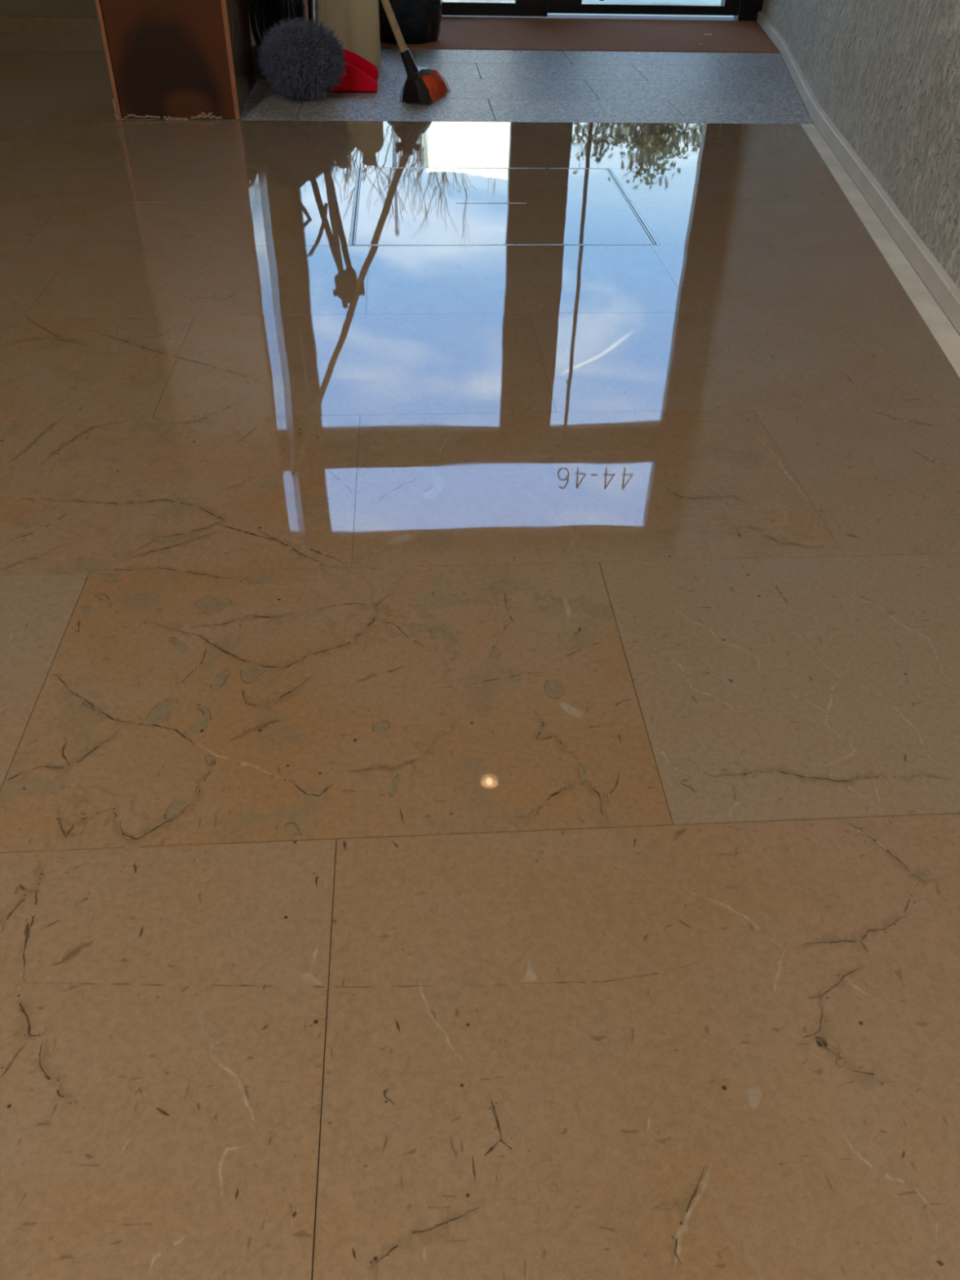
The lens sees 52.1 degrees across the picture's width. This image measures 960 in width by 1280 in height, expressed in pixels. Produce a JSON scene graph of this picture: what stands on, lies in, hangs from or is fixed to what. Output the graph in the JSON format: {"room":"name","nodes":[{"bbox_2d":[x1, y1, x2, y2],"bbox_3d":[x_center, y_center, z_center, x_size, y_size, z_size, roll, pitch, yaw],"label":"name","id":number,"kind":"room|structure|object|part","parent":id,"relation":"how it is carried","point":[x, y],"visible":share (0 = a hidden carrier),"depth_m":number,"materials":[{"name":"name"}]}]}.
{"room":"lobby","nodes":[
{"label":"lobby","id":0,"kind":"room"},
{"bbox_2d":[0,0,97,35],"bbox_3d":[-2.386,-3.880,3.366,2.700,3.020,0.768,-2,39,-4],"label":"wall","id":1,"kind":"structure","parent":0,"point":[7,7],"depth_m":4.00,"materials":[{"name":"paint"}]},
{"bbox_2d":[0,15,102,35],"bbox_3d":[-2.568,-2.500,3.979,2.340,0.062,0.012,-2,39,-4],"label":"baseboard","id":2,"kind":"structure","parent":1,"relation":"attached to","point":[27,24],"depth_m":4.03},
{"bbox_2d":[246,0,763,21],"bbox_3d":[0.167,-4.116,3.718,2.452,3.000,0.136,-2,39,-4],"label":"door","id":3,"kind":"structure","parent":1,"relation":"in","point":[741,10],"depth_m":4.66,"materials":[{"name":"black paint"}]},
{"bbox_2d":[0,14,959,1279],"bbox_3d":[-0.782,-0.037,1.211,5.800,0.160,9.220,-2,39,-4],"label":"floor","id":4,"kind":"structure","parent":0,"point":[479,726],"depth_m":0.99,"materials":[{"name":"stone"}]},
{"bbox_2d":[95,0,255,119],"bbox_3d":[-0.885,-2.883,2.184,0.362,3.000,0.578,-2,39,-4],"label":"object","id":5,"kind":"structure","parent":4,"relation":"on","point":[180,60],"depth_m":2.83,"materials":[{"name":"brown wood"}]},
{"bbox_3d":[-0.722,-2.892,2.196,0.012,2.996,0.571,-3,40,-5],"label":"panel","id":6,"kind":"part","parent":5,"relation":"part of","materials":[{"name":"brown wood"}]},
{"bbox_2d":[248,0,316,75],"bbox_3d":[-0.623,-2.318,3.262,0.369,0.768,0.354,-2,39,-4],"label":"trash can","id":7,"kind":"object","parent":4,"relation":"on","point":[267,11],"depth_m":3.30,"materials":[{"name":"black plastic"}]},
{"bbox_2d":[256,0,348,101],"bbox_3d":[-0.523,-2.046,2.940,0.268,0.755,0.349,32,48,32],"label":"mop","id":8,"kind":"object","parent":4,"relation":"on","point":[302,58],"visible":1,"depth_m":3.03,"materials":[{"name":"grey fabric"}]},
{"bbox_2d":[317,0,349,50],"bbox_3d":[-0.542,-2.352,3.612,0.120,0.380,0.120,-2,39,-4],"label":"plastic bottle","id":9,"kind":"object","parent":4,"relation":"on","point":[333,13],"visible":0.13,"depth_m":3.60,"materials":[{"name":"beige plastic"}]},
{"bbox_2d":[326,48,378,92],"bbox_3d":[-0.433,-1.938,3.329,0.172,0.103,0.245,-2,39,-4],"label":"dustpan","id":10,"kind":"object","parent":4,"relation":"on","point":[362,76],"visible":0.56,"depth_m":3.26,"materials":[{"name":"red plastic"}]},
{"bbox_2d":[346,0,381,65],"bbox_3d":[-0.425,-2.289,3.563,0.116,0.348,0.116,-2,39,-4],"label":"plastic bottle","id":11,"kind":"object","parent":4,"relation":"on","point":[362,15],"visible":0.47,"depth_m":3.56,"materials":[{"name":"beige plastic"}]},
{"bbox_2d":[380,0,450,105],"bbox_3d":[-0.358,-2.213,2.719,0.688,1.303,0.228,-19,44,-23],"label":"broom","id":12,"kind":"object","parent":4,"relation":"on","point":[423,85],"visible":1,"depth_m":3.12,"materials":[{"name":"plastic"}]},
{"bbox_2d":[400,48,420,80],"bbox_3d":[-0.220,-1.810,3.094,0.064,0.092,0.040,-2,39,-4],"label":"socket","id":13,"kind":"object","parent":12,"relation":"attached to","point":[413,73],"depth_m":3.08,"materials":[{"name":"black plastic"}]},
{"bbox_2d":[349,167,659,245],"bbox_3d":[0.034,-1.033,2.326,0.662,0.006,0.622,-2,39,-4],"label":"floor hatch","id":14,"kind":"object","parent":4,"relation":"on","point":[397,206],"visible":1,"depth_m":2.29,"materials":[{"name":"stone"}]},
{"bbox_2d":[248,13,779,53],"bbox_3d":[0.012,-2.662,4.308,2.698,0.007,0.878,-2,39,-4],"label":"entrance mat","id":15,"kind":"object","parent":4,"relation":"on","point":[562,34],"visible":0.64,"depth_m":4.28,"materials":[{"name":"carpet"}]},
{"bbox_2d":[378,0,442,44],"bbox_3d":[-0.307,-2.676,3.968,0.313,0.431,0.306,-2,39,-4],"label":"bag","id":16,"kind":"object","parent":15,"relation":"on","point":[419,21],"visible":0.69,"depth_m":3.96,"materials":[{"name":"black plastic"}]},
{"bbox_2d":[761,0,959,290],"bbox_3d":[1.060,-1.374,0.422,0.577,3.020,9.092,3,39,2],"label":"wall","id":17,"kind":"structure","parent":0,"point":[886,73],"depth_m":2.27,"materials":[{"name":"paint"}]},
{"bbox_2d":[756,11,959,334],"bbox_3d":[0.989,-1.162,2.475,0.082,0.045,5.851,5,40,5],"label":"baseboard","id":18,"kind":"structure","parent":17,"relation":"attached to","point":[940,284],"depth_m":2.32,"materials":[{"name":"grey stone"}]},
{"label":"outside","id":19,"kind":"structure","parent":0,"visible":0},
{"bbox_2d":[454,0,733,17],"bbox_3d":[-3.290,-29.697,37.319,120.000,0.200,84.400,-2,39,-4],"label":"street","id":20,"kind":"structure","parent":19,"point":[681,2],"depth_m":5.35,"materials":[{"name":"grey asphalt"}]}
]}

